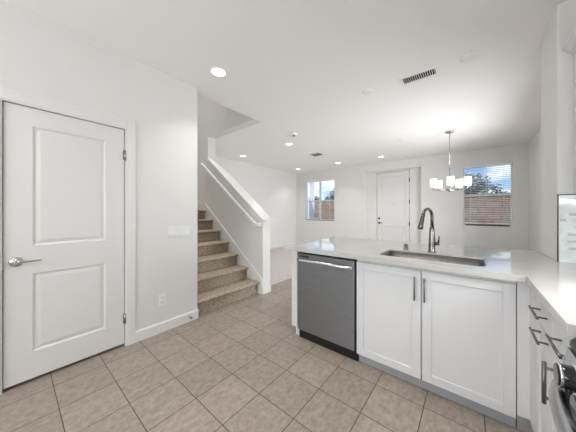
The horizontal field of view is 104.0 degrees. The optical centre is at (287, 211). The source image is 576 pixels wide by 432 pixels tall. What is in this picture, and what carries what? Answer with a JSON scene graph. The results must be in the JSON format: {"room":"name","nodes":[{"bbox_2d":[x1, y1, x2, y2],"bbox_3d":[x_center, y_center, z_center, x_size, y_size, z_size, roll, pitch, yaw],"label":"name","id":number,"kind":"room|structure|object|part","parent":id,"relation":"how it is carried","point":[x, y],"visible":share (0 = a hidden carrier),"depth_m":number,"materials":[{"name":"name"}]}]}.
{"room":"kitchen","nodes":[
{"label":"kitchen","id":0,"kind":"room"},
{"bbox_2d":[0,0,196,330],"bbox_3d":[-2.354,-0.103,1.209,0.120,2.743,3.910,0,0,39],"label":"wall","id":1,"kind":"structure","parent":0,"point":[40,57],"depth_m":2.25,"materials":[{"name":"white paint"}]},
{"bbox_2d":[2,101,125,388],"bbox_3d":[-1.760,0.235,1.849,0.090,2.017,0.727,0,0,39],"label":"door","id":2,"kind":"structure","parent":1,"relation":"in","point":[63,258],"depth_m":1.79,"materials":[{"name":"white paint"}]},
{"bbox_3d":[-1.909,0.362,1.637,0.055,0.070,0.158,0,0,39],"label":"lever","id":3,"kind":"part","parent":2,"relation":"part of","materials":[{"name":"silver metal"}]},
{"bbox_2d":[0,87,135,394],"bbox_3d":[-1.803,0.204,1.877,0.131,2.128,0.882,0,0,39],"label":"door frame","id":4,"kind":"structure","parent":1,"relation":"attached to","point":[6,95],"depth_m":2.11,"materials":[{"name":"white paint"}]},
{"bbox_2d":[158,293,165,306],"bbox_3d":[-1.325,0.930,2.375,0.009,0.125,0.078,0,0,39],"label":"power outlet","id":5,"kind":"object","parent":1,"relation":"attached to","point":[162,297],"visible":1,"depth_m":2.37,"materials":[{"name":"white plastic"}]},
{"bbox_2d":[136,309,197,341],"bbox_3d":[-1.275,1.216,2.433,0.014,0.105,0.646,0,0,39],"label":"baseboard","id":6,"kind":"structure","parent":1,"relation":"attached to","point":[150,331],"depth_m":2.39,"materials":[{"name":"white paint"}]},
{"bbox_2d":[168,226,189,236],"bbox_3d":[-1.214,0.217,2.509,0.012,0.115,0.232,0,0,39],"label":"light switch","id":7,"kind":"object","parent":1,"relation":"attached to","point":[173,231],"visible":1,"depth_m":2.50,"materials":[{"name":"white plastic"}]},
{"bbox_2d":[197,95,274,286],"bbox_3d":[-1.375,-1.332,4.362,2.865,5.200,0.204,0,0,39],"label":"wall","id":8,"kind":"structure","parent":0,"point":[215,120],"depth_m":4.02,"materials":[{"name":"white paint"}]},
{"bbox_2d":[197,204,262,293],"bbox_3d":[-1.470,0.560,4.322,2.768,1.417,0.022,0,0,39],"label":"trim","id":9,"kind":"structure","parent":8,"relation":"attached to","point":[252,274],"depth_m":3.89,"materials":[{"name":"white paint"}]},
{"bbox_2d":[200,163,261,226],"bbox_3d":[-1.058,-0.363,3.949,1.641,1.199,0.108,0,0,39],"label":"stair handrail","id":10,"kind":"object","parent":8,"relation":"attached to","point":[205,168],"visible":1,"depth_m":3.80,"materials":[{"name":"white paint"}]},
{"bbox_2d":[262,285,270,293],"bbox_3d":[-1.399,1.216,4.387,2.770,0.105,0.180,0,0,39],"label":"baseboard","id":11,"kind":"structure","parent":8,"relation":"attached to","point":[266,289],"depth_m":3.50,"materials":[{"name":"white paint"}]},
{"bbox_2d":[215,156,295,245],"bbox_3d":[-1.447,-1.332,6.707,0.200,5.200,6.010,0,0,39],"label":"wall","id":12,"kind":"structure","parent":0,"point":[273,190],"depth_m":7.72,"materials":[{"name":"white paint"}]},
{"bbox_2d":[270,242,295,248],"bbox_3d":[-1.052,1.216,7.023,0.014,0.105,4.380,0,0,39],"label":"baseboard","id":13,"kind":"structure","parent":12,"relation":"attached to","point":[286,244],"depth_m":8.02,"materials":[{"name":"white paint"}]},
{"bbox_2d":[0,278,523,431],"bbox_3d":[0.232,1.328,2.903,7.600,0.120,9.800,0,0,39],"label":"floor","id":14,"kind":"structure","parent":0,"point":[243,365],"depth_m":1.60,"materials":[{"name":"brown tile"}]},
{"bbox_2d":[197,210,258,315],"bbox_3d":[-1.808,0.614,3.937,2.701,1.309,1.010,0,0,39],"label":"staircase","id":15,"kind":"structure","parent":14,"relation":"on","point":[221,281],"depth_m":3.41,"materials":[{"name":"carpet"}]},
{"bbox_2d":[292,251,299,334],"bbox_3d":[0.263,0.830,2.540,0.070,0.876,0.624,0,0,39],"label":"cabinet end panel","id":16,"kind":"object","parent":14,"relation":"on","point":[294,253],"visible":0.25,"depth_m":2.30,"materials":[{"name":"white paint"}]},
{"bbox_2d":[297,252,357,360],"bbox_3d":[0.502,0.832,2.282,0.607,0.872,0.663,0,0,39],"label":"dishwasher","id":17,"kind":"object","parent":14,"relation":"on","point":[327,285],"visible":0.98,"depth_m":2.04,"materials":[{"name":"grey metal"}]},
{"bbox_3d":[0.307,0.472,2.053,0.571,0.035,0.061,0,0,39],"label":"handle","id":18,"kind":"part","parent":17,"relation":"part of","materials":[{"name":"silver metal"}]},
{"bbox_2d":[357,260,515,427],"bbox_3d":[1.120,0.830,1.810,0.953,0.876,0.637,0,0,39],"label":"base cabinet","id":19,"kind":"object","parent":14,"relation":"on","point":[451,336],"visible":0.98,"depth_m":1.52,"materials":[{"name":"white paint"}]},
{"bbox_3d":[0.764,0.805,1.750,0.469,0.770,0.020,0,0,39],"label":"cabinet door","id":20,"kind":"part","parent":19,"relation":"part of","materials":[{"name":"white paint"}]},
{"bbox_3d":[0.901,0.544,1.602,0.010,0.168,0.037,0,0,39],"label":"handle","id":21,"kind":"part","parent":19,"relation":"part of","materials":[{"name":"grey metal"}]},
{"bbox_3d":[0.948,0.544,1.563,0.010,0.168,0.037,0,0,39],"label":"handle","id":22,"kind":"part","parent":19,"relation":"part of","materials":[{"name":"grey metal"}]},
{"bbox_2d":[284,236,575,336],"bbox_3d":[1.037,0.373,1.765,2.380,0.038,1.832,0,0,39],"label":"countertop","id":23,"kind":"structure","parent":19,"relation":"on","point":[553,282],"depth_m":1.57,"materials":[{"name":"white stone"}]},
{"bbox_2d":[418,208,439,252],"bbox_3d":[1.202,0.159,1.945,0.232,0.390,0.075,0,0,-18],"label":"kitchen faucet","id":24,"kind":"object","parent":23,"relation":"on","point":[432,244],"visible":1,"depth_m":1.95,"materials":[{"name":"silver metal"}]},
{"bbox_3d":[1.207,0.054,1.943,0.149,0.180,0.027,0,0,-26],"label":"spout","id":25,"kind":"part","parent":24,"relation":"part of","materials":[{"name":"silver metal"}]},
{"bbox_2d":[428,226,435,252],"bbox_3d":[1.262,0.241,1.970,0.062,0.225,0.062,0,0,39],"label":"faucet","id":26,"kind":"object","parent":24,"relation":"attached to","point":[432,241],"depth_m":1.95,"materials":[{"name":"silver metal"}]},
{"bbox_2d":[381,251,484,266],"bbox_3d":[1.115,0.480,1.781,0.694,0.232,0.378,0,0,39],"label":"sink","id":27,"kind":"object","parent":23,"relation":"in","point":[430,257],"visible":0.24,"depth_m":1.89,"materials":[{"name":"metal"}]},
{"bbox_3d":[1.135,0.805,1.448,0.469,0.770,0.020,0,0,39],"label":"cabinet door","id":28,"kind":"part","parent":19,"relation":"part of","materials":[{"name":"white paint"}]},
{"bbox_2d":[516,282,516,376],"bbox_3d":[1.181,0.830,2.213,1.908,0.876,0.025,0,0,39],"label":"panel","id":29,"kind":"object","parent":14,"relation":"on","point":[516,282],"visible":0.02,"depth_m":1.73,"materials":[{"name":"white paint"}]},
{"bbox_2d":[517,282,535,431],"bbox_3d":[1.362,0.830,1.196,0.193,0.876,0.185,0,0,39],"label":"cabinet filler","id":30,"kind":"object","parent":14,"relation":"on","point":[526,344],"visible":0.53,"depth_m":1.27,"materials":[{"name":"white paint"}]},
{"bbox_2d":[528,296,552,431],"bbox_3d":[1.448,0.830,0.915,0.655,0.876,0.475,0,0,39],"label":"base cabinet","id":31,"kind":"object","parent":14,"relation":"on","point":[544,320],"visible":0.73,"depth_m":1.05,"materials":[{"name":"white paint"}]},
{"bbox_3d":[1.149,0.466,1.036,0.038,0.010,0.166,0,0,39],"label":"handle","id":32,"kind":"part","parent":31,"relation":"part of","materials":[{"name":"grey metal"}]},
{"bbox_3d":[1.140,0.568,1.025,0.038,0.010,0.172,0,0,39],"label":"handle","id":33,"kind":"part","parent":31,"relation":"part of","materials":[{"name":"grey metal"}]},
{"bbox_3d":[1.178,0.470,1.026,0.020,0.125,0.299,0,0,39],"label":"drawer","id":34,"kind":"part","parent":31,"relation":"part of","materials":[{"name":"white paint"}]},
{"bbox_3d":[1.178,0.851,1.026,0.020,0.624,0.299,0,0,39],"label":"cabinet door","id":35,"kind":"part","parent":31,"relation":"part of","materials":[{"name":"white paint"}]},
{"bbox_2d":[541,318,574,431],"bbox_3d":[1.209,0.830,0.622,0.657,0.876,0.271,0,0,39],"label":"base cabinet","id":36,"kind":"object","parent":14,"relation":"on","point":[561,341],"visible":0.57,"depth_m":0.87,"materials":[{"name":"white paint"}]},
{"bbox_3d":[1.022,0.674,0.881,0.040,0.163,0.014,0,0,39],"label":"handle","id":37,"kind":"part","parent":36,"relation":"part of","materials":[{"name":"grey metal"}]},
{"bbox_3d":[0.944,0.471,0.784,0.038,0.010,0.172,0,0,39],"label":"handle","id":38,"kind":"part","parent":36,"relation":"part of","materials":[{"name":"grey metal"}]},
{"bbox_3d":[0.993,0.851,0.798,0.020,0.624,0.268,0,0,39],"label":"cabinet door","id":39,"kind":"part","parent":36,"relation":"part of","materials":[{"name":"white paint"}]},
{"bbox_3d":[0.993,0.470,0.798,0.020,0.125,0.268,0,0,39],"label":"drawer","id":40,"kind":"part","parent":36,"relation":"part of","materials":[{"name":"white paint"}]},
{"bbox_2d":[548,337,575,431],"bbox_3d":[0.847,0.759,0.220,0.712,0.898,0.796,0,0,39],"label":"range","id":41,"kind":"object","parent":14,"relation":"on","point":[562,389],"visible":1,"depth_m":0.62,"materials":[{"name":"metal"}]},
{"bbox_3d":[0.603,0.531,0.418,0.084,0.045,0.783,0,0,39],"label":"oven handle","id":42,"kind":"part","parent":41,"relation":"part of","materials":[{"name":"silver metal"}]},
{"bbox_3d":[0.795,0.471,0.643,0.040,0.072,0.072,0,0,39],"label":"knob","id":43,"kind":"part","parent":41,"relation":"part of","materials":[{"name":"silver"}]},
{"bbox_3d":[0.647,0.467,0.383,0.079,0.086,0.794,0,0,39],"label":"control panel","id":44,"kind":"part","parent":41,"relation":"part of","materials":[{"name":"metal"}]},
{"bbox_2d":[569,337,575,352],"bbox_3d":[0.875,0.385,0.194,0.636,0.078,0.792,0,0,39],"label":"cooktop","id":45,"kind":"object","parent":41,"relation":"in","point":[572,349],"depth_m":0.68,"materials":[{"name":"black metal"}]},
{"bbox_3d":[0.702,0.471,0.528,0.040,0.072,0.072,0,0,39],"label":"knob","id":46,"kind":"part","parent":41,"relation":"part of","materials":[{"name":"silver metal"}]},
{"bbox_2d":[270,247,291,284],"bbox_3d":[-0.049,1.264,6.219,2.585,0.008,4.365,0,0,39],"label":"floor","id":47,"kind":"structure","parent":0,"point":[280,259],"depth_m":5.27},
{"bbox_2d":[4,0,566,173],"bbox_3d":[0.232,-1.585,2.903,7.600,0.253,9.800,0,0,39],"label":"ceiling","id":48,"kind":"structure","parent":0,"point":[303,68],"depth_m":2.25,"materials":[{"name":"white paint"}]},
{"bbox_2d":[209,66,227,76],"bbox_3d":[-0.734,-1.472,2.376,0.184,0.007,0.184,0,0,39],"label":"recessed light","id":49,"kind":"object","parent":48,"relation":"in","point":[216,71],"visible":1,"depth_m":2.36,"materials":[{"name":"white glass"}]},
{"bbox_2d":[307,152,324,156],"bbox_3d":[0.737,-1.471,5.803,0.350,0.008,0.340,0,0,39],"label":"ceiling vent","id":50,"kind":"object","parent":48,"relation":"in","point":[317,154],"visible":1,"depth_m":5.78,"materials":[{"name":"white metal"}]},
{"bbox_2d":[362,89,372,94],"bbox_3d":[0.975,-1.469,2.761,0.124,0.012,0.124,0,0,39],"label":"sprinkler cover","id":51,"kind":"object","parent":48,"relation":"attached to","point":[366,91],"visible":1,"depth_m":2.74,"materials":[{"name":"white plastic"}]},
{"bbox_2d":[399,65,439,85],"bbox_3d":[1.423,-1.471,2.447,0.365,0.008,0.177,0,0,39],"label":"ceiling vent","id":52,"kind":"object","parent":48,"relation":"in","point":[433,71],"visible":1,"depth_m":2.43,"materials":[{"name":"white metal"}]},
{"bbox_2d":[430,130,471,191],"bbox_3d":[2.967,-0.921,4.120,0.615,1.108,0.608,0,0,39],"label":"chandelier","id":53,"kind":"object","parent":48,"relation":"hanging from","point":[466,181],"visible":1,"depth_m":4.13,"materials":[{"name":"white glass"}]},
{"bbox_3d":[2.714,-0.533,4.206,0.114,0.158,0.114,0,0,39],"label":"lamp shade","id":54,"kind":"part","parent":53,"relation":"part of","materials":[{"name":"white glass"}]},
{"bbox_3d":[2.956,-0.533,4.403,0.114,0.158,0.114,0,0,39],"label":"lamp shade","id":55,"kind":"part","parent":53,"relation":"part of","materials":[{"name":"white glass"}]},
{"bbox_3d":[2.970,-0.933,4.138,0.028,1.003,0.028,0,0,39],"label":"stem","id":56,"kind":"part","parent":53,"relation":"part of","materials":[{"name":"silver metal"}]},
{"bbox_3d":[2.827,-0.533,3.916,0.114,0.158,0.114,0,0,39],"label":"lamp shade","id":57,"kind":"part","parent":53,"relation":"part of","materials":[{"name":"white glass"}]},
{"bbox_3d":[3.217,-0.533,4.234,0.114,0.158,0.114,0,0,39],"label":"lamp shade","id":58,"kind":"part","parent":53,"relation":"part of","materials":[{"name":"white glass"}]},
{"bbox_3d":[3.138,-0.533,3.933,0.114,0.158,0.114,0,0,39],"label":"lamp shade","id":59,"kind":"part","parent":53,"relation":"part of","materials":[{"name":"white glass"}]},
{"bbox_2d":[296,143,527,250],"bbox_3d":[2.864,-0.103,6.781,6.800,2.743,0.180,0,0,39],"label":"wall","id":60,"kind":"structure","parent":0,"point":[354,186],"depth_m":6.00,"materials":[{"name":"white paint"}]},
{"bbox_2d":[306,182,333,220],"bbox_3d":[1.156,-0.392,8.147,1.225,1.480,0.143,0,0,39],"label":"window","id":61,"kind":"structure","parent":60,"relation":"in","point":[320,200],"depth_m":8.18,"materials":[{"name":"white plastic"}]},
{"bbox_2d":[305,179,333,219],"bbox_3d":[1.134,-0.423,8.120,1.213,1.413,0.055,0,0,39],"label":"window blind","id":62,"kind":"object","parent":61,"relation":"attached to","point":[329,180],"visible":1,"depth_m":7.96,"materials":[{"name":"white plastic"}]},
{"bbox_3d":[1.133,-0.414,8.091,0.807,1.375,0.008,0,0,39],"label":"lift cord","id":63,"kind":"part","parent":62,"relation":"part of","materials":[{"name":"white fabric"}]},
{"bbox_2d":[376,169,409,241],"bbox_3d":[3.086,0.038,6.637,0.925,2.460,0.120,0,0,39],"label":"door","id":64,"kind":"structure","parent":60,"relation":"in","point":[392,187],"depth_m":6.63,"materials":[{"name":"white paint"}]},
{"bbox_2d":[463,162,512,227],"bbox_3d":[4.671,-0.367,5.293,0.870,1.480,0.143,0,0,39],"label":"window","id":65,"kind":"structure","parent":60,"relation":"in","point":[511,194],"depth_m":5.17,"materials":[{"name":"white plastic"}]},
{"bbox_2d":[463,162,511,223],"bbox_3d":[4.649,-0.411,5.267,0.858,1.388,0.055,0,0,39],"label":"window blind","id":66,"kind":"object","parent":65,"relation":"attached to","point":[505,163],"visible":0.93,"depth_m":5.25,"materials":[{"name":"white plastic"}]},
{"bbox_3d":[4.635,-0.402,5.249,0.587,1.350,0.008,0,0,39],"label":"lift cord","id":67,"kind":"part","parent":66,"relation":"part of","materials":[{"name":"white fabric"}]},
{"bbox_3d":[4.651,0.274,5.269,0.854,0.018,0.044,0,0,39],"label":"rail","id":68,"kind":"part","parent":66,"relation":"part of","materials":[{"name":"white plastic"}]},
{"bbox_2d":[528,128,540,251],"bbox_3d":[3.937,-0.103,3.192,0.180,2.743,4.040,0,0,39],"label":"wall","id":69,"kind":"structure","parent":0,"point":[534,145],"depth_m":4.33,"materials":[{"name":"white paint"}]},
{"bbox_2d":[541,0,575,260],"bbox_3d":[2.408,-0.103,1.516,0.872,2.743,0.490,0,0,39],"label":"wall","id":70,"kind":"structure","parent":0,"point":[557,65],"depth_m":1.63,"materials":[{"name":"white paint"}]},
{"bbox_2d":[557,194,575,262],"bbox_3d":[2.070,0.116,1.469,0.408,0.477,0.010,0,0,39],"label":"wall tile","id":71,"kind":"structure","parent":70,"relation":"attached to","point":[566,203],"depth_m":1.57,"materials":[{"name":"white tile"}]},
{"bbox_3d":[1.162,-0.103,-0.976,1.265,2.743,4.950,0,0,39],"label":"wall","id":72,"kind":"structure","parent":0,"visible":0},
{"bbox_2d":[562,24,575,192],"bbox_3d":[1.645,-0.640,0.929,0.383,1.032,1.365,0,0,39],"label":"upper cabinet","id":73,"kind":"object","parent":72,"relation":"attached to","point":[569,46],"visible":1,"depth_m":1.52,"materials":[{"name":"white paint"}]},
{"bbox_3d":[1.534,-1.117,1.018,0.100,0.079,1.364,0,0,39],"label":"crown moulding","id":74,"kind":"part","parent":73,"relation":"part of","materials":[{"name":"white paint"}]},
{"bbox_3d":[1.829,-0.600,1.366,0.020,0.948,0.450,0,0,39],"label":"cabinet door","id":75,"kind":"part","parent":73,"relation":"part of","materials":[{"name":"white paint"}]},
{"label":"outside","id":76,"kind":"structure","parent":0,"visible":0},
{"bbox_3d":[14.906,1.493,18.361,28.000,0.150,32.700,0,0,39],"label":"ground","id":77,"kind":"structure","parent":76,"visible":0},
{"bbox_2d":[308,182,313,218],"bbox_3d":[0.754,-0.257,9.949,0.730,3.350,0.400,0,0,39],"label":"porch post","id":78,"kind":"object","parent":77,"relation":"on","point":[310,190],"visible":0.04,"depth_m":9.69,"materials":[{"name":"white paint"}]},
{"bbox_2d":[324,189,333,199],"bbox_3d":[3.396,-0.094,15.289,2.061,3.039,1.261,0,0,39],"label":"tree","id":79,"kind":"object","parent":77,"relation":"on","point":[332,195],"visible":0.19,"depth_m":15.40,"materials":[{"name":"green plant"}]},
{"bbox_2d":[314,193,510,225],"bbox_3d":[4.939,0.408,9.257,15.000,2.020,0.260,0,0,39],"label":"wall","id":80,"kind":"structure","parent":77,"relation":"on","point":[506,208],"depth_m":7.72,"materials":[{"name":"brown brick"}]},
{"bbox_2d":[464,171,509,193],"bbox_3d":[8.460,-0.203,10.276,2.687,3.256,1.661,0,0,39],"label":"tree","id":81,"kind":"object","parent":77,"relation":"on","point":[473,176],"visible":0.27,"depth_m":9.85,"materials":[{"name":"green plant"}]}
]}

